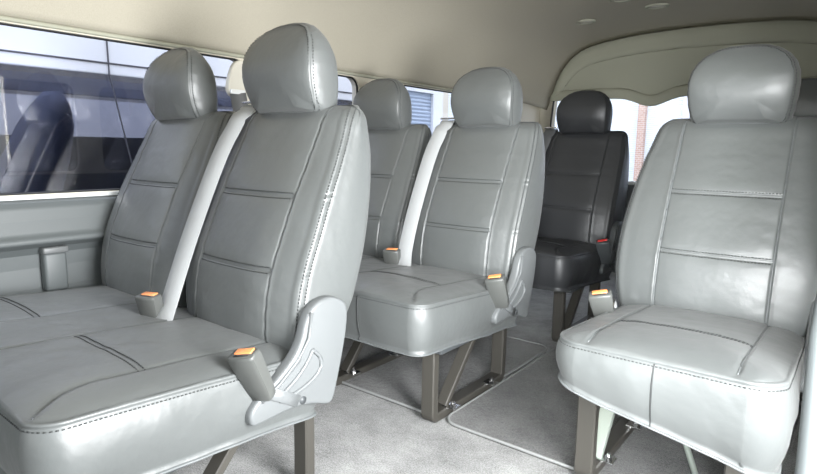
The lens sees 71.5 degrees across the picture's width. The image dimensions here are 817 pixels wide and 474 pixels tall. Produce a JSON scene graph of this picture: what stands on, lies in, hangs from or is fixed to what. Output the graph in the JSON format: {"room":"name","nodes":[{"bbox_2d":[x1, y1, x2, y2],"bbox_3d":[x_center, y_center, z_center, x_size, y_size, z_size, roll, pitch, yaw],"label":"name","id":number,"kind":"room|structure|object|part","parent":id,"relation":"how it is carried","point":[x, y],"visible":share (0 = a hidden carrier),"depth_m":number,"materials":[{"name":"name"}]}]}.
{"room":"vehicle interior","nodes":[
{"label":"vehicle interior","id":0,"kind":"room"},
{"bbox_2d":[0,20,539,196],"bbox_3d":[-0.944,-0.403,1.786,0.045,0.545,6.100,8,11,38],"label":"wall","id":1,"kind":"structure","parent":0,"point":[530,113],"depth_m":2.62,"materials":[{"name":"beige plastic"}]},
{"bbox_2d":[38,245,68,290],"bbox_3d":[-1.035,0.091,1.659,0.046,0.131,0.068,8,11,38],"label":"cover","id":2,"kind":"object","parent":1,"relation":"attached to","point":[53,259],"visible":0.99,"depth_m":1.65,"materials":[{"name":"grey plastic"}]},
{"bbox_2d":[0,195,116,295],"bbox_3d":[-0.933,0.191,1.862,0.103,0.658,6.100,8,11,38],"label":"trim","id":3,"kind":"structure","parent":1,"relation":"attached to","point":[78,223],"depth_m":1.64,"materials":[{"name":"grey plastic"}]},
{"bbox_2d":[0,191,118,200],"bbox_3d":[-0.637,-0.194,2.182,0.018,0.012,4.250,8,11,38],"label":"trim","id":4,"kind":"structure","parent":1,"relation":"attached to","point":[69,195],"depth_m":1.67,"materials":[{"name":"white"}]},
{"bbox_2d":[0,15,452,90],"bbox_3d":[-0.920,-0.618,1.736,0.014,0.014,6.100,8,11,38],"label":"trim","id":5,"kind":"structure","parent":1,"relation":"attached to","point":[2,18],"depth_m":1.80,"materials":[{"name":"beige plastic"}]},
{"bbox_2d":[225,61,250,111],"bbox_3d":[-0.599,-0.397,2.124,0.067,0.508,0.148,8,11,38],"label":"anchor","id":6,"kind":"object","parent":1,"relation":"attached to","point":[234,86],"visible":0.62,"depth_m":2.07,"materials":[{"name":"grey plastic"}]},
{"bbox_2d":[338,75,357,92],"bbox_3d":[-0.396,-0.480,2.467,0.020,0.488,0.515,8,11,38],"label":"window","id":7,"kind":"structure","parent":1,"relation":"in","point":[354,80],"depth_m":2.60,"materials":[{"name":"black rubber"}]},
{"bbox_2d":[404,85,451,92],"bbox_3d":[0.242,-0.595,3.270,0.020,0.488,1.340,8,11,38],"label":"window","id":8,"kind":"structure","parent":1,"relation":"in","point":[404,85],"depth_m":3.04,"materials":[{"name":"black rubber"}]},
{"bbox_2d":[0,0,816,109],"bbox_3d":[-0.164,-0.730,1.121,1.954,0.521,6.104,8,11,38],"label":"ceiling","id":9,"kind":"structure","parent":0,"point":[427,42],"depth_m":2.79,"materials":[{"name":"beige fabric"}]},
{"bbox_2d":[576,19,595,24],"bbox_3d":[1.038,-1.261,3.326,0.124,0.013,0.099,8,11,38],"label":"recessed light","id":10,"kind":"object","parent":9,"relation":"in","point":[584,21],"visible":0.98,"depth_m":3.30,"materials":[{"name":"beige plastic"}]},
{"bbox_2d":[610,0,631,2],"bbox_3d":[1.098,-1.221,2.911,0.124,0.013,0.099,8,11,38],"label":"recessed light","id":11,"kind":"object","parent":9,"relation":"in","point":[613,1],"visible":1,"depth_m":2.94,"materials":[{"name":"beige plastic"}]},
{"bbox_2d":[645,3,669,9],"bbox_3d":[1.338,-1.241,3.052,0.124,0.013,0.099,8,11,38],"label":"recessed light","id":12,"kind":"object","parent":9,"relation":"in","point":[656,6],"visible":1,"depth_m":3.05,"materials":[{"name":"beige plastic"}]},
{"bbox_2d":[169,272,801,473],"bbox_3d":[-0.178,0.645,1.340,1.920,0.060,6.120,8,11,38],"label":"floor","id":13,"kind":"structure","parent":0,"point":[356,432],"depth_m":1.58,"materials":[{"name":"grey carpet"}]},
{"bbox_2d":[0,23,370,473],"bbox_3d":[-0.651,0.045,1.349,1.002,1.107,0.783,8,11,38],"label":"passenger seat","id":14,"kind":"object","parent":13,"relation":"on","point":[233,243],"visible":1,"depth_m":1.26,"materials":[{"name":"grey leather"}]},
{"bbox_2d":[0,285,315,473],"bbox_3d":[-0.730,0.277,1.319,0.959,0.205,0.584,8,11,38],"label":"seat cushion","id":15,"kind":"object","parent":14,"relation":"on","point":[101,379],"depth_m":1.05,"materials":[{"name":"grey leather"}]},
{"bbox_3d":[-0.709,-0.067,1.683,0.460,0.603,0.298,8,11,38],"label":"backrest","id":16,"kind":"part","parent":14,"relation":"part of","materials":[{"name":"grey leather"}]},
{"bbox_3d":[-0.330,-0.016,1.389,0.460,0.603,0.297,8,11,38],"label":"backrest","id":17,"kind":"part","parent":14,"relation":"part of","materials":[{"name":"grey leather"}]},
{"bbox_3d":[-0.267,0.468,1.324,0.046,0.288,0.090,8,11,38],"label":"leg","id":18,"kind":"part","parent":14,"relation":"part of","materials":[{"name":"grey paint"}]},
{"bbox_2d":[336,67,544,422],"bbox_3d":[-0.082,-0.050,2.011,0.997,1.106,0.779,8,11,38],"label":"passenger seat","id":19,"kind":"object","parent":13,"relation":"on","point":[448,261],"visible":0.73,"depth_m":1.94,"materials":[{"name":"grey leather"}]},
{"bbox_3d":[-0.248,0.378,1.967,0.046,0.270,0.085,8,11,38],"label":"leg","id":20,"kind":"part","parent":19,"relation":"part of","materials":[{"name":"grey paint"}]},
{"bbox_3d":[-0.140,0.477,2.123,0.046,0.029,0.270,8,11,38],"label":"floor rail","id":21,"kind":"part","parent":19,"relation":"part of","materials":[{"name":"brown metal"}]},
{"bbox_3d":[-0.140,-0.161,2.345,0.460,0.603,0.299,8,11,38],"label":"backrest","id":22,"kind":"part","parent":19,"relation":"part of","materials":[{"name":"grey leather"}]},
{"bbox_2d":[345,255,516,356],"bbox_3d":[-0.160,0.181,1.982,0.959,0.204,0.584,8,11,38],"label":"seat cushion","id":23,"kind":"object","parent":19,"relation":"on","point":[408,305],"depth_m":1.63,"materials":[{"name":"grey leather"}]},
{"bbox_3d":[0.082,0.422,1.711,0.046,0.270,0.085,8,11,38],"label":"leg","id":24,"kind":"part","parent":19,"relation":"part of","materials":[{"name":"grey paint"}]},
{"bbox_3d":[-0.114,0.251,2.037,0.860,0.037,0.420,8,11,38],"label":"seat frame","id":25,"kind":"part","parent":19,"relation":"part of","materials":[{"name":"grey plastic"}]},
{"bbox_3d":[0.190,0.521,1.867,0.046,0.029,0.270,8,11,38],"label":"floor rail","id":26,"kind":"part","parent":19,"relation":"part of","materials":[{"name":"metal"}]},
{"bbox_3d":[0.239,-0.111,2.052,0.460,0.603,0.297,8,11,38],"label":"backrest","id":27,"kind":"part","parent":19,"relation":"part of","materials":[{"name":"grey leather"}]},
{"bbox_3d":[0.302,0.373,1.987,0.046,0.288,0.090,8,11,38],"label":"leg","id":28,"kind":"part","parent":19,"relation":"part of","materials":[{"name":"grey paint"}]},
{"bbox_2d":[342,334,547,412],"bbox_3d":[0.161,0.481,2.184,0.468,0.013,0.820,8,11,38],"label":"floor mat","id":29,"kind":"object","parent":13,"relation":"on","point":[398,381],"visible":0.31,"depth_m":2.08,"materials":[{"name":"grey carpet"}]},
{"bbox_2d":[532,90,628,341],"bbox_3d":[0.495,-0.154,2.735,0.999,1.106,0.782,8,11,38],"label":"passenger seat","id":30,"kind":"object","parent":13,"relation":"on","point":[587,163],"visible":0.38,"depth_m":2.65,"materials":[{"name":"black leather"}]},
{"bbox_3d":[0.657,0.318,2.435,0.046,0.270,0.085,8,11,38],"label":"leg","id":31,"kind":"part","parent":30,"relation":"part of","materials":[{"name":"grey paint"}]},
{"bbox_2d":[532,237,610,291],"bbox_3d":[0.417,0.078,2.705,0.960,0.206,0.584,8,11,38],"label":"seat cushion","id":32,"kind":"object","parent":30,"relation":"on","point":[563,264],"depth_m":2.31,"materials":[{"name":"black leather"}]},
{"bbox_3d":[0.462,0.147,2.761,0.860,0.037,0.420,8,11,38],"label":"seat frame","id":33,"kind":"part","parent":30,"relation":"part of","materials":[{"name":"brown metal"}]},
{"bbox_3d":[0.765,0.417,2.591,0.046,0.029,0.270,8,11,38],"label":"floor rail","id":34,"kind":"part","parent":30,"relation":"part of","materials":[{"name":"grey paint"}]},
{"bbox_3d":[0.815,-0.215,2.776,0.460,0.603,0.297,8,11,38],"label":"backrest","id":35,"kind":"part","parent":30,"relation":"part of","materials":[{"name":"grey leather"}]},
{"bbox_3d":[0.878,0.269,2.711,0.046,0.288,0.090,8,11,38],"label":"leg","id":36,"kind":"part","parent":30,"relation":"part of","materials":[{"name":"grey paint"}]},
{"bbox_2d":[447,346,799,473],"bbox_3d":[0.913,0.510,2.067,0.838,0.013,1.578,8,11,38],"label":"floor mat","id":37,"kind":"object","parent":13,"relation":"on","point":[530,412],"visible":0.32,"depth_m":1.67,"materials":[{"name":"grey carpet"}]},
{"bbox_2d":[556,44,816,473],"bbox_3d":[0.716,0.058,1.387,0.538,1.104,0.795,8,11,38],"label":"passenger seat","id":38,"kind":"object","parent":37,"relation":"on","point":[704,348],"visible":0.98,"depth_m":1.43,"materials":[{"name":"grey leather"}]},
{"bbox_3d":[0.458,0.471,1.422,0.046,0.270,0.085,8,11,38],"label":"leg","id":39,"kind":"part","parent":38,"relation":"part of","materials":[{"name":"grey paint"}]},
{"bbox_3d":[0.566,0.571,1.579,0.046,0.029,0.270,8,11,38],"label":"floor rail","id":40,"kind":"part","parent":38,"relation":"part of","materials":[{"name":"grey metal"}]},
{"bbox_2d":[556,305,805,473],"bbox_3d":[0.656,0.312,1.343,0.460,0.245,0.584,8,11,38],"label":"seat cushion","id":41,"kind":"object","parent":38,"relation":"on","point":[725,383],"depth_m":1.13,"materials":[{"name":"grey leather"}]},
{"bbox_3d":[0.690,0.472,1.446,0.110,0.254,0.015,8,11,38],"label":"cross rod","id":42,"kind":"part","parent":38,"relation":"part of","materials":[{"name":"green metal"}]},
{"bbox_3d":[0.871,-0.027,1.565,0.524,0.603,0.298,8,11,38],"label":"backrest","id":43,"kind":"part","parent":38,"relation":"part of","materials":[{"name":"grey leather"}]},
{"bbox_3d":[0.714,0.505,1.224,0.046,0.270,0.085,8,11,38],"label":"leg","id":44,"kind":"part","parent":38,"relation":"part of","materials":[{"name":"grey paint"}]},
{"bbox_2d":[793,78,816,399],"bbox_3d":[1.344,-0.035,2.043,0.538,1.104,0.791,8,11,38],"label":"passenger seat","id":45,"kind":"object","parent":13,"relation":"on","point":[807,100],"visible":0.02,"depth_m":2.16,"materials":[{"name":"grey leather"}]},
{"bbox_2d":[794,292,816,473],"bbox_3d":[0.629,-0.006,0.740,0.145,1.470,0.070,8,11,38],"label":"trim","id":46,"kind":"structure","parent":13,"relation":"on","point":[806,458],"depth_m":0.79,"materials":[{"name":"grey plastic"}]},
{"bbox_2d":[539,101,557,132],"bbox_3d":[1.733,-0.746,3.548,2.020,1.264,0.070,8,11,38],"label":"wall","id":47,"kind":"structure","parent":0,"point":[545,115],"depth_m":4.08,"materials":[{"name":"beige plastic"}]},
{"bbox_2d":[550,20,816,221],"bbox_3d":[1.725,-0.500,3.570,1.812,1.572,0.082,8,11,38],"label":"door","id":48,"kind":"structure","parent":47,"relation":"in","point":[652,69],"depth_m":3.55,"materials":[{"name":"beige"}]},
{"bbox_3d":[1.727,-0.023,3.664,1.800,0.600,0.040,8,11,38],"label":"gate panel","id":49,"kind":"part","parent":48,"relation":"part of","materials":[{"name":"grey plastic"}]},
{"bbox_3d":[1.729,-0.332,3.614,1.800,0.025,0.045,8,11,38],"label":"gate sill","id":50,"kind":"part","parent":48,"relation":"part of","materials":[{"name":"white"}]},
{"bbox_2d":[550,20,816,126],"bbox_3d":[1.708,-0.693,3.525,1.824,1.167,0.012,8,11,38],"label":"door frame","id":51,"kind":"structure","parent":47,"relation":"attached to","point":[781,20],"depth_m":3.56,"materials":[{"name":"grey plastic"}]},
{"label":"outside","id":52,"kind":"structure","parent":0,"visible":0},
{"bbox_3d":[0.719,0.410,5.916,22.000,0.070,22.000,8,11,38],"label":"ground","id":53,"kind":"structure","parent":52,"visible":0},
{"bbox_2d":[0,22,351,195],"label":"window","id":54,"kind":"structure","parent":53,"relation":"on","point":[75,114],"depth_m":2.39,"materials":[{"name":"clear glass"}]},
{"bbox_3d":[-1.996,-0.801,1.768,0.220,0.382,5.860,8,11,38],"label":"roof panel","id":55,"kind":"part","parent":54,"relation":"part of","materials":[{"name":"grey paint"}]},
{"bbox_2d":[405,86,448,133],"bbox_3d":[0.381,-2.448,10.402,0.400,4.200,6.000,8,11,38],"label":"building","id":56,"kind":"structure","parent":53,"relation":"on","point":[428,106],"depth_m":10.15,"materials":[{"name":"blue painted metal"},{"name":"white paint"},{"name":"brick"}]},
{"bbox_2d":[408,91,430,129],"bbox_3d":[-0.384,-1.318,9.406,0.050,2.250,2.450,8,11,38],"label":"shutter","id":57,"kind":"object","parent":56,"relation":"hanging from","point":[420,101],"depth_m":9.98,"materials":[{"name":"blue metal"}]},
{"bbox_2d":[448,93,689,180],"bbox_3d":[4.076,-1.907,7.220,8.400,4.200,0.500,8,11,38],"label":"building","id":58,"kind":"structure","parent":53,"relation":"on","point":[641,123],"depth_m":7.75,"materials":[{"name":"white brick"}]},
{"bbox_3d":[3.625,-1.931,7.331,0.090,4.200,0.080,8,11,38],"label":"white post","id":59,"kind":"part","parent":58,"relation":"part of","materials":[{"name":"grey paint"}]}
]}

